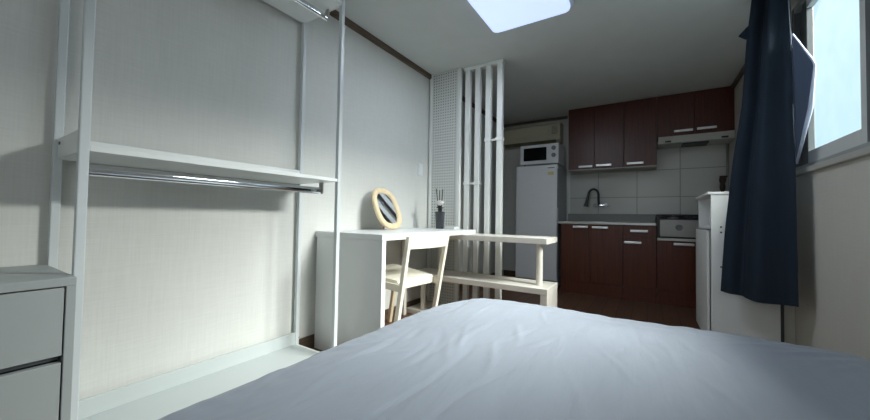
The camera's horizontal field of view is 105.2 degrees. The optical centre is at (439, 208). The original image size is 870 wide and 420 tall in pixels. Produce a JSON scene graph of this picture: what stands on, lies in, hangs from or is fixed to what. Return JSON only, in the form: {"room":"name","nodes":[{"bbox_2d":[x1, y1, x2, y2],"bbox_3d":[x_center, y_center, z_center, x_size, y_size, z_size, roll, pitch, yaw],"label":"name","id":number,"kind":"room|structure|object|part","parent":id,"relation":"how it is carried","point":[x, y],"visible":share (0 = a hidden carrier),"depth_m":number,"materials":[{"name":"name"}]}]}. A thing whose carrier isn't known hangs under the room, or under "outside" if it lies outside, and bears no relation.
{"room":"studio apartment","nodes":[
{"label":"studio apartment","id":0,"kind":"room"},
{"bbox_2d":[0,0,503,399],"bbox_3d":[-0.686,-0.224,2.495,0.100,2.280,6.290,0,-2,32],"label":"wall","id":1,"kind":"structure","parent":0,"point":[177,275],"depth_m":1.62,"materials":[{"name":"paint"}]},
{"bbox_2d":[299,270,502,347],"bbox_3d":[-0.656,0.873,2.436,0.012,0.085,6.090,0,-2,32],"label":"baseboard","id":2,"kind":"structure","parent":1,"relation":"attached to","point":[308,341],"depth_m":2.77,"materials":[{"name":"brown wood"}]},
{"bbox_2d":[330,10,505,127],"bbox_3d":[-0.612,-1.343,2.490,0.030,0.040,6.090,0,-2,32],"label":"trim","id":3,"kind":"structure","parent":1,"relation":"attached to","point":[334,13],"depth_m":2.73,"materials":[{"name":"brown wood"}]},
{"bbox_2d":[418,163,422,175],"bbox_3d":[-0.183,-0.371,3.192,0.014,0.117,0.075,0,-2,32],"label":"light switch","id":4,"kind":"object","parent":1,"relation":"attached to","point":[420,166],"visible":1,"depth_m":3.18,"materials":[{"name":"white paint"}]},
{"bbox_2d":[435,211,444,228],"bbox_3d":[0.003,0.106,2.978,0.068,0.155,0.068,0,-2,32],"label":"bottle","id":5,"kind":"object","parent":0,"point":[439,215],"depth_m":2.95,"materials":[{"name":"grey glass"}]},
{"bbox_2d":[311,275,700,351],"bbox_3d":[0.471,0.965,1.729,2.873,0.100,6.290,0,-2,32],"label":"floor","id":6,"kind":"structure","parent":0,"point":[669,315],"depth_m":3.28,"materials":[{"name":"brown wood"}]},
{"bbox_2d":[0,264,76,419],"bbox_3d":[-1.469,0.523,0.734,0.420,0.669,0.821,0,-2,32],"label":"dresser","id":7,"kind":"object","parent":6,"relation":"on","point":[38,302],"visible":1,"depth_m":0.92,"materials":[{"name":"grey laminate"}]},
{"bbox_3d":[-1.305,0.529,0.631,0.024,0.195,0.775,0,-2,32],"label":"drawer","id":8,"kind":"part","parent":7,"relation":"part of","materials":[{"name":"grey laminate"}]},
{"bbox_3d":[-1.301,0.314,0.637,0.024,0.195,0.775,0,-2,32],"label":"drawer","id":9,"kind":"part","parent":7,"relation":"part of","materials":[{"name":"grey laminate"}]},
{"bbox_2d":[47,0,344,419],"bbox_3d":[-0.984,-0.213,1.550,0.365,2.200,1.028,0,-2,32],"label":"clothes rack","id":10,"kind":"object","parent":6,"relation":"on","point":[156,397],"visible":0.88,"depth_m":1.40,"materials":[{"name":"white paint"}]},
{"bbox_3d":[-1.395,-0.229,1.214,0.024,2.200,0.024,0,-2,32],"label":"post","id":11,"kind":"part","parent":10,"relation":"part of","materials":[{"name":"white metal"}]},
{"bbox_3d":[-1.248,-0.216,1.128,0.317,0.075,0.014,0,-2,32],"label":"plate","id":12,"kind":"part","parent":10,"relation":"part of","materials":[{"name":"white paint"}]},
{"bbox_3d":[-1.105,-0.229,1.034,0.024,2.200,0.024,0,-2,32],"label":"post","id":13,"kind":"part","parent":10,"relation":"part of","materials":[{"name":"white metal"}]},
{"bbox_3d":[-1.145,0.778,1.613,0.016,0.071,1.019,0,-2,32],"label":"rail","id":14,"kind":"part","parent":10,"relation":"part of","materials":[{"name":"white laminate"}]},
{"bbox_3d":[-1.129,-0.214,1.639,0.016,0.066,1.019,0,-2,32],"label":"rail","id":15,"kind":"part","parent":10,"relation":"part of","materials":[{"name":"white paint"}]},
{"bbox_2d":[81,344,317,419],"bbox_3d":[-1.000,0.822,1.522,0.359,0.018,0.979,0,-2,32],"label":"shelf","id":16,"kind":"object","parent":10,"relation":"attached to","point":[156,404],"depth_m":1.50,"materials":[{"name":"white laminate"}]},
{"bbox_2d":[63,146,336,183],"bbox_3d":[-0.984,-0.172,1.548,0.359,0.018,0.979,0,-2,32],"label":"shelf","id":17,"kind":"object","parent":10,"relation":"attached to","point":[98,155],"depth_m":1.34,"materials":[{"name":"white paint"}]},
{"bbox_3d":[-0.939,-0.116,1.517,0.021,0.038,0.955,0,-2,32],"label":"hanging rail","id":18,"kind":"part","parent":10,"relation":"part of","materials":[{"name":"silver metal"}]},
{"bbox_3d":[-0.863,-0.198,2.065,0.024,2.200,0.024,0,-2,32],"label":"post","id":19,"kind":"part","parent":10,"relation":"part of","materials":[{"name":"white metal"}]},
{"bbox_2d":[263,0,341,22],"bbox_3d":[-0.968,-1.185,1.574,0.359,0.020,0.979,0,-2,32],"label":"shelf","id":20,"kind":"object","parent":10,"relation":"attached to","point":[291,8],"depth_m":1.92,"materials":[{"name":"white paint"}]},
{"bbox_3d":[-0.739,0.855,1.942,0.317,0.053,0.014,0,-2,32],"label":"plate","id":21,"kind":"part","parent":10,"relation":"part of","materials":[{"name":"white paint"}]},
{"bbox_3d":[-0.910,-1.127,1.536,0.021,0.038,0.955,0,-2,32],"label":"hanging rail","id":22,"kind":"part","parent":10,"relation":"part of","materials":[{"name":"silver metal"}]},
{"bbox_3d":[-0.706,-1.179,1.995,0.317,0.038,0.012,0,-2,32],"label":"plate","id":23,"kind":"part","parent":10,"relation":"part of","materials":[{"name":"white paint"}]},
{"bbox_3d":[-0.574,-0.198,1.884,0.024,2.200,0.024,0,-2,32],"label":"post","id":24,"kind":"part","parent":10,"relation":"part of","materials":[{"name":"white metal"}]},
{"bbox_2d":[314,228,475,350],"bbox_3d":[-0.256,0.546,2.532,0.581,0.757,1.205,0,-2,32],"label":"desk","id":25,"kind":"object","parent":6,"relation":"on","point":[362,253],"visible":0.86,"depth_m":2.02,"materials":[{"name":"white wood"}]},
{"bbox_3d":[-0.561,0.546,2.034,0.567,0.721,0.033,0,-2,32],"label":"panel","id":26,"kind":"part","parent":25,"relation":"part of","materials":[{"name":"white wood"}]},
{"bbox_2d":[371,188,401,228],"bbox_3d":[-0.408,0.000,2.584,0.165,0.321,0.288,0,-2,37],"label":"mirror","id":27,"kind":"object","parent":25,"relation":"on","point":[385,205],"visible":1,"depth_m":2.57,"materials":[{"name":"beige wood"}]},
{"bbox_2d":[377,193,396,222],"bbox_3d":[-0.412,0.002,2.587,0.014,0.294,0.232,-27,-16,28],"label":"mirror glass","id":28,"kind":"object","parent":27,"relation":"attached to","point":[386,202],"depth_m":2.58,"materials":[{"name":"silver metal"}]},
{"bbox_3d":[-0.313,0.574,2.939,0.038,0.721,0.037,0,-2,32],"label":"leg","id":29,"kind":"part","parent":25,"relation":"part of","materials":[{"name":"white wood"}]},
{"bbox_2d":[435,189,444,228],"bbox_3d":[0.003,0.002,2.957,0.101,0.360,0.112,0,-2,32],"label":"reed diffuser","id":30,"kind":"object","parent":25,"relation":"on","point":[439,215],"visible":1,"depth_m":2.96,"materials":[{"name":"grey glass"}]},
{"bbox_2d":[436,200,444,204],"bbox_3d":[0.002,-0.050,2.948,0.094,0.044,0.094,0,-2,32],"label":"paper flower","id":31,"kind":"object","parent":30,"relation":"on","point":[439,202],"depth_m":2.93,"materials":[{"name":"white paper"}]},
{"bbox_2d":[445,226,458,228],"bbox_3d":[0.107,0.173,2.946,0.100,0.022,0.080,0,-2,32],"label":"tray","id":32,"kind":"object","parent":25,"relation":"on","point":[446,227],"visible":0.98,"depth_m":2.92,"materials":[{"name":"white paint"}]},
{"bbox_2d":[385,234,449,322],"bbox_3d":[-0.303,0.547,2.323,0.668,0.742,0.527,0,-2,38],"label":"desk chair","id":33,"kind":"object","parent":6,"relation":"on","point":[398,278],"visible":0.7,"depth_m":2.18,"materials":[{"name":"white wood"}]},
{"bbox_3d":[-0.372,0.703,2.648,0.041,0.445,0.177,2,-2,-29],"label":"leg","id":34,"kind":"part","parent":33,"relation":"part of","materials":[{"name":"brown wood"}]},
{"bbox_3d":[-0.410,0.487,2.172,0.440,0.061,0.022,0,-2,37],"label":"rail","id":35,"kind":"part","parent":33,"relation":"part of","materials":[{"name":"white wood"}]},
{"bbox_3d":[-0.239,0.541,2.039,0.168,0.742,0.030,0,-2,43],"label":"leg","id":36,"kind":"part","parent":33,"relation":"part of","materials":[{"name":"white wood"}]},
{"bbox_3d":[-0.326,0.456,2.345,0.430,0.047,0.424,0,-2,38],"label":"seat","id":37,"kind":"part","parent":33,"relation":"part of","materials":[{"name":"white wood"}]},
{"bbox_3d":[-0.159,0.492,2.213,0.021,0.052,0.345,0,-2,38],"label":"rail","id":38,"kind":"part","parent":33,"relation":"part of","materials":[{"name":"white wood"}]},
{"bbox_3d":[-0.059,0.214,2.146,0.064,0.078,0.380,0,-2,38],"label":"backrest","id":39,"kind":"part","parent":33,"relation":"part of","materials":[{"name":"white wood"}]},
{"bbox_3d":[-0.011,0.552,2.331,0.168,0.742,0.030,0,-2,33],"label":"leg","id":40,"kind":"part","parent":33,"relation":"part of","materials":[{"name":"white wood"}]},
{"bbox_2d":[426,68,462,303],"bbox_3d":[0.045,-0.192,3.216,0.347,2.278,0.035,0,-2,32],"label":"pegboard panel","id":41,"kind":"object","parent":6,"relation":"on","point":[445,124],"visible":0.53,"depth_m":3.20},
{"bbox_3d":[0.179,-0.192,3.133,0.032,2.278,0.034,0,-2,32],"label":"frame post","id":42,"kind":"part","parent":41,"relation":"part of","materials":[{"name":"white wood"}]},
{"bbox_2d":[406,233,557,313],"bbox_3d":[0.315,0.581,2.803,1.244,0.720,0.322,0,-2,32],"label":"bench","id":43,"kind":"object","parent":6,"relation":"on","point":[547,290],"visible":0.57,"depth_m":2.59,"materials":[{"name":"white wood"}]},
{"bbox_3d":[0.282,0.920,2.811,1.176,0.042,0.322,0,-2,32],"label":"board","id":44,"kind":"part","parent":43,"relation":"part of","materials":[{"name":"white wood"}]},
{"bbox_3d":[0.315,0.598,2.803,1.244,0.042,0.322,0,-2,32],"label":"shelf","id":45,"kind":"part","parent":43,"relation":"part of","materials":[{"name":"white wood"}]},
{"bbox_3d":[0.377,0.241,2.777,1.098,0.042,0.322,0,-2,32],"label":"shelf","id":46,"kind":"part","parent":43,"relation":"part of","materials":[{"name":"white wood"}]},
{"bbox_3d":[0.817,0.780,2.482,0.048,0.322,0.318,0,-2,32],"label":"leg panel","id":47,"kind":"part","parent":43,"relation":"part of","materials":[{"name":"white wood"}]},
{"bbox_2d":[462,59,504,300],"bbox_3d":[0.395,-0.191,3.047,0.392,2.279,0.062,0,-2,32],"label":"slatted screen","id":48,"kind":"object","parent":6,"relation":"on","point":[488,66],"visible":0.71,"depth_m":3.03,"materials":[{"name":"white wood"}]},
{"bbox_3d":[0.261,-0.192,3.131,0.048,2.220,0.048,0,-2,32],"label":"post","id":49,"kind":"part","parent":48,"relation":"part of","materials":[{"name":"white wood"}]},
{"bbox_3d":[0.349,-0.192,3.077,0.048,2.220,0.048,0,-2,32],"label":"post","id":50,"kind":"part","parent":48,"relation":"part of","materials":[{"name":"white wood"}]},
{"bbox_3d":[0.414,-1.316,3.077,0.392,0.029,0.055,0,-2,32],"label":"plate","id":51,"kind":"part","parent":48,"relation":"part of","materials":[{"name":"white wood"}]},
{"bbox_3d":[0.439,-0.192,3.020,0.048,2.220,0.048,0,-2,32],"label":"post","id":52,"kind":"part","parent":48,"relation":"part of","materials":[{"name":"white wood"}]},
{"bbox_3d":[0.533,-0.192,2.961,0.048,2.220,0.048,0,-2,32],"label":"post","id":53,"kind":"part","parent":48,"relation":"part of","materials":[{"name":"white wood"}]},
{"bbox_2d":[158,298,869,419],"bbox_3d":[0.211,0.654,0.594,1.522,0.454,2.115,0,-2,32],"label":"bed","id":54,"kind":"object","parent":6,"relation":"on","point":[479,358],"visible":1,"depth_m":0.88,"materials":[{"name":"grey fabric"}]},
{"bbox_2d":[515,164,566,285],"bbox_3d":[1.355,0.231,4.414,0.526,1.538,0.546,0,-2,32],"label":"refrigerator","id":55,"kind":"object","parent":6,"relation":"on","point":[540,189],"visible":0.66,"depth_m":4.18,"materials":[{"name":"silver metal"}]},
{"bbox_2d":[520,143,564,166],"bbox_3d":[1.355,-0.674,4.369,0.480,0.266,0.400,0,-2,32],"label":"microwave","id":56,"kind":"object","parent":55,"relation":"on","point":[552,153],"visible":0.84,"depth_m":4.22,"materials":[{"name":"white plastic"}]},
{"bbox_3d":[1.214,-0.686,4.257,0.360,0.248,0.018,0,-2,32],"label":"door","id":57,"kind":"part","parent":56,"relation":"part of","materials":[{"name":"white plastic"}]},
{"bbox_3d":[1.419,-0.686,4.130,0.118,0.248,0.018,0,-2,32],"label":"control panel","id":58,"kind":"part","parent":56,"relation":"part of","materials":[{"name":"white plastic"}]},
{"bbox_2d":[561,224,622,298],"bbox_3d":[1.879,0.597,4.041,0.647,0.804,0.678,0,-2,32],"label":"base cabinet","id":59,"kind":"object","parent":6,"relation":"on","point":[591,255],"visible":0.93,"depth_m":3.77,"materials":[{"name":"brown wood"}]},
{"bbox_3d":[1.581,0.512,3.877,0.316,0.652,0.019,0,-2,32],"label":"door","id":60,"kind":"part","parent":59,"relation":"part of","materials":[{"name":"brown wood"}]},
{"bbox_3d":[1.623,0.213,3.833,0.161,0.026,0.031,0,-2,32],"label":"handle","id":61,"kind":"part","parent":59,"relation":"part of","materials":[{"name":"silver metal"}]},
{"bbox_3d":[1.797,0.216,3.724,0.165,0.026,0.031,0,-2,32],"label":"handle","id":62,"kind":"part","parent":59,"relation":"part of","materials":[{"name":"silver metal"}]},
{"bbox_3d":[1.857,0.512,3.705,0.327,0.652,0.019,0,-2,32],"label":"door","id":63,"kind":"part","parent":59,"relation":"part of","materials":[{"name":"brown wood"}]},
{"bbox_2d":[558,214,656,225],"bbox_3d":[2.006,0.205,3.983,0.983,0.283,0.666,0,-2,32],"label":"countertop","id":64,"kind":"structure","parent":59,"relation":"on","point":[588,219],"depth_m":4.07,"materials":[{"name":"stone"}]},
{"bbox_2d":[623,225,655,302],"bbox_3d":[2.284,0.596,3.788,0.304,0.805,0.678,0,-2,32],"label":"base cabinet","id":65,"kind":"object","parent":6,"relation":"on","point":[639,242],"visible":0.95,"depth_m":3.53,"materials":[{"name":"brown wood"}]},
{"bbox_3d":[2.064,0.365,3.552,0.163,0.026,0.031,0,-2,32],"label":"handle","id":66,"kind":"part","parent":65,"relation":"part of","materials":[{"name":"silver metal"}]},
{"bbox_3d":[2.115,0.242,3.525,0.164,0.026,0.031,0,-2,32],"label":"handle","id":67,"kind":"part","parent":65,"relation":"part of","materials":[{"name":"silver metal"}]},
{"bbox_3d":[2.131,0.247,3.543,0.303,0.122,0.019,0,-2,32],"label":"drawer","id":68,"kind":"part","parent":65,"relation":"part of","materials":[{"name":"brown wood"}]},
{"bbox_3d":[2.125,0.574,3.535,0.303,0.527,0.019,0,-2,32],"label":"door","id":69,"kind":"part","parent":65,"relation":"part of","materials":[{"name":"brown wood"}]},
{"bbox_2d":[656,239,695,308],"bbox_3d":[2.674,0.671,3.542,0.615,0.655,0.678,0,-2,32],"label":"base cabinet","id":70,"kind":"object","parent":6,"relation":"on","point":[675,260],"visible":0.51,"depth_m":3.36,"materials":[{"name":"brown wood"}]},
{"bbox_2d":[656,214,697,241],"bbox_3d":[2.671,0.201,3.541,0.602,0.280,0.685,0,-2,32],"label":"gas stove","id":71,"kind":"object","parent":70,"relation":"on","point":[670,227],"visible":0.54,"depth_m":3.37,"materials":[{"name":"silver metal"}]},
{"bbox_3d":[2.512,0.318,3.288,0.602,0.025,0.018,0,-2,32],"label":"trim","id":72,"kind":"part","parent":71,"relation":"part of","materials":[{"name":"silver metal"}]},
{"bbox_3d":[2.400,0.193,3.329,0.060,0.060,0.037,0,-2,32],"label":"knob","id":73,"kind":"part","parent":71,"relation":"part of","materials":[{"name":"grey plastic"}]},
{"bbox_3d":[2.511,0.203,3.291,0.548,0.172,0.020,0,-2,32],"label":"panel","id":74,"kind":"part","parent":71,"relation":"part of","materials":[{"name":"metal"}]},
{"bbox_3d":[2.438,0.360,3.319,0.170,0.026,0.031,0,-2,32],"label":"handle","id":75,"kind":"part","parent":70,"relation":"part of","materials":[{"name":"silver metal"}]},
{"bbox_2d":[696,192,795,344],"bbox_3d":[2.165,0.429,2.413,0.420,1.062,0.658,0,-2,32],"label":"storage cabinet","id":76,"kind":"object","parent":6,"relation":"on","point":[717,310],"visible":0.54,"depth_m":2.22,"materials":[{"name":"white paint"}]},
{"bbox_3d":[2.005,0.546,2.537,0.017,0.770,0.598,0,-2,32],"label":"door","id":77,"kind":"part","parent":76,"relation":"part of","materials":[{"name":"white paint"}]},
{"bbox_3d":[2.311,0.448,2.694,0.334,1.044,0.018,0,-2,32],"label":"panel","id":78,"kind":"part","parent":76,"relation":"part of","materials":[{"name":"white paint"}]},
{"bbox_2d":[699,226,710,228],"bbox_3d":[2.150,0.143,2.433,0.329,0.018,0.614,0,-2,32],"label":"shelf","id":79,"kind":"object","parent":76,"relation":"attached to","point":[700,227],"depth_m":2.51,"materials":[{"name":"white paint"}]},
{"bbox_3d":[1.976,0.429,2.158,0.334,1.044,0.018,0,-2,32],"label":"panel","id":80,"kind":"part","parent":76,"relation":"part of","materials":[{"name":"white paint"}]},
{"bbox_3d":[2.292,0.438,2.333,0.016,1.044,0.648,0,-2,32],"label":"panel","id":81,"kind":"part","parent":76,"relation":"part of","materials":[{"name":"grey plastic"}]},
{"bbox_2d":[335,0,750,124],"bbox_3d":[0.510,-1.413,1.791,2.873,0.100,6.290,0,-2,32],"label":"ceiling","id":82,"kind":"structure","parent":0,"point":[595,52],"depth_m":2.73,"materials":[{"name":"paint"}]},
{"bbox_2d":[468,0,573,32],"bbox_3d":[0.505,-1.331,2.104,0.565,0.048,0.550,0,-2,32],"label":"ceiling light","id":83,"kind":"object","parent":82,"relation":"attached to","point":[499,15],"visible":1,"depth_m":2.20,"materials":[{"name":"white plastic"}]},
{"bbox_3d":[1.547,-1.357,1.147,0.030,0.011,2.500,0,-2,32],"label":"rail","id":84,"kind":"object","parent":82,"relation":"attached to","visible":0},
{"bbox_2d":[721,0,816,306],"bbox_3d":[1.946,-0.393,1.936,0.184,1.876,0.504,1,-2,-9],"label":"curtain","id":85,"kind":"object","parent":84,"relation":"hanging from","point":[760,262],"visible":1,"depth_m":1.94,"materials":[{"name":"blue fabric"}]},
{"bbox_2d":[503,116,729,291],"bbox_3d":[2.108,-0.129,4.397,2.623,2.280,0.100,0,-2,32],"label":"wall","id":86,"kind":"structure","parent":0,"point":[512,157],"depth_m":4.97,"materials":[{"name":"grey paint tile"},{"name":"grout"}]},
{"bbox_2d":[504,270,515,276],"bbox_3d":[1.340,0.967,4.771,0.883,0.085,0.012,0,-2,32],"label":"baseboard","id":87,"kind":"structure","parent":86,"relation":"attached to","point":[506,272],"depth_m":4.95,"materials":[{"name":"black wood"}]},
{"bbox_2d":[503,122,562,149],"bbox_3d":[1.315,-1.026,4.734,0.815,0.275,0.213,0,-2,32],"label":"air conditioner","id":88,"kind":"object","parent":86,"relation":"attached to","point":[514,138],"visible":0.83,"depth_m":4.63,"materials":[{"name":"beige plastic"}]},
{"bbox_3d":[1.202,-1.056,4.686,0.655,0.130,0.010,0,-2,32],"label":"panel","id":89,"kind":"part","parent":88,"relation":"part of","materials":[{"name":"beige plastic"}]},
{"bbox_2d":[505,116,567,126],"bbox_3d":[1.383,-1.254,4.814,0.893,0.032,0.030,0,-2,32],"label":"trim","id":90,"kind":"structure","parent":86,"relation":"attached to","point":[563,117],"depth_m":4.79,"materials":[{"name":"brown wood"}]},
{"bbox_2d":[568,102,624,173],"bbox_3d":[1.997,-0.872,4.233,0.626,0.794,0.318,0,-2,32],"label":"upper cabinet","id":91,"kind":"object","parent":86,"relation":"attached to","point":[596,133],"visible":0.94,"depth_m":4.12,"materials":[{"name":"brown wood"}]},
{"bbox_3d":[1.798,-0.882,4.216,0.304,0.779,0.019,0,-2,32],"label":"door","id":92,"kind":"part","parent":91,"relation":"part of","materials":[{"name":"brown wood"}]},
{"bbox_3d":[1.825,-0.522,4.158,0.160,0.026,0.031,0,-2,32],"label":"handle","id":93,"kind":"part","parent":91,"relation":"part of","materials":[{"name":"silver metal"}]},
{"bbox_3d":[1.999,-0.527,4.050,0.170,0.026,0.031,0,-2,32],"label":"handle","id":94,"kind":"part","parent":91,"relation":"part of","materials":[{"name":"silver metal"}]},
{"bbox_3d":[2.064,-0.882,4.050,0.318,0.779,0.019,0,-2,32],"label":"door","id":95,"kind":"part","parent":91,"relation":"part of","materials":[{"name":"brown wood"}]},
{"bbox_2d":[624,97,656,170],"bbox_3d":[2.403,-0.872,3.979,0.327,0.794,0.318,0,-2,32],"label":"upper cabinet","id":96,"kind":"object","parent":86,"relation":"attached to","point":[640,116],"visible":1,"depth_m":3.87,"materials":[{"name":"brown wood"}]},
{"bbox_3d":[2.279,-0.527,3.875,0.170,0.026,0.031,0,-2,32],"label":"handle","id":97,"kind":"part","parent":96,"relation":"part of","materials":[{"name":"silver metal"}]},
{"bbox_2d":[570,144,728,222],"bbox_3d":[2.489,-0.271,4.101,1.658,0.960,0.008,0,-2,32],"label":"wall tiles","id":98,"kind":"structure","parent":86,"relation":"attached to","point":[681,175],"depth_m":3.99,"materials":[{"name":"white tile"}]},
{"bbox_2d":[584,188,609,207],"bbox_3d":[2.029,-0.137,4.308,0.310,0.249,0.132,0,-2,16],"label":"kitchen faucet","id":99,"kind":"object","parent":98,"relation":"attached to","point":[606,205],"visible":1,"depth_m":4.29,"materials":[{"name":"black metal"}]},
{"bbox_3d":[1.974,-0.140,4.302,0.214,0.245,0.056,1,-2,3],"label":"spout","id":100,"kind":"part","parent":99,"relation":"part of","materials":[{"name":"grey plastic"}]},
{"bbox_2d":[719,144,727,191],"bbox_3d":[3.133,-0.439,3.665,0.082,0.536,0.062,0,-2,32],"label":"gas valve","id":101,"kind":"object","parent":98,"relation":"attached to","point":[722,179],"visible":0.99,"depth_m":3.66,"materials":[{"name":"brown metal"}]},
{"bbox_2d":[657,130,734,148],"bbox_3d":[2.824,-0.750,3.702,0.659,0.097,0.329,0,-2,32],"label":"range hood","id":102,"kind":"object","parent":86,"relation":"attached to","point":[722,137],"visible":1,"depth_m":3.61,"materials":[{"name":"silver metal"}]},
{"bbox_2d":[657,86,734,141],"bbox_3d":[2.830,-1.035,3.719,0.669,0.469,0.318,0,-2,32],"label":"upper cabinet","id":103,"kind":"object","parent":86,"relation":"attached to","point":[709,110],"visible":0.91,"depth_m":3.60,"materials":[{"name":"brown wood"}]},
{"bbox_3d":[2.627,-1.038,3.705,0.338,0.466,0.019,0,-2,32],"label":"door","id":104,"kind":"part","parent":103,"relation":"part of","materials":[{"name":"brown wood"}]},
{"bbox_3d":[2.671,-0.852,3.642,0.168,0.026,0.031,0,-2,32],"label":"handle","id":105,"kind":"part","parent":103,"relation":"part of","materials":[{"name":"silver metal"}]},
{"bbox_3d":[2.842,-0.857,3.535,0.165,0.026,0.031,0,-2,32],"label":"handle","id":106,"kind":"part","parent":103,"relation":"part of","materials":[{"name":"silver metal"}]},
{"bbox_3d":[2.911,-1.039,3.527,0.327,0.466,0.019,0,-2,32],"label":"door","id":107,"kind":"part","parent":103,"relation":"part of","materials":[{"name":"brown wood"}]},
{"bbox_2d":[729,0,869,361],"bbox_3d":[1.604,-0.224,1.065,0.052,2.280,6.290,0,-2,32],"label":"wall","id":108,"kind":"structure","parent":0,"point":[832,313],"depth_m":1.62,"materials":[{"name":"paint"}]},
{"bbox_2d":[731,64,744,87],"bbox_3d":[2.712,-1.282,2.918,0.030,0.032,1.840,0,-2,32],"label":"trim","id":109,"kind":"structure","parent":108,"relation":"attached to","point":[741,73],"depth_m":3.21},
{"bbox_2d":[791,0,869,176],"bbox_3d":[1.823,-0.742,1.442,0.075,1.058,1.590,0,-2,32],"label":"window","id":110,"kind":"structure","parent":108,"relation":"in","point":[855,145],"depth_m":1.60,"materials":[{"name":"plastic"}]},
{"bbox_3d":[1.806,-0.228,1.434,0.055,0.030,1.590,0,-2,32],"label":"sill","id":111,"kind":"part","parent":110,"relation":"part of","materials":[{"name":"white plastic"}]}
]}

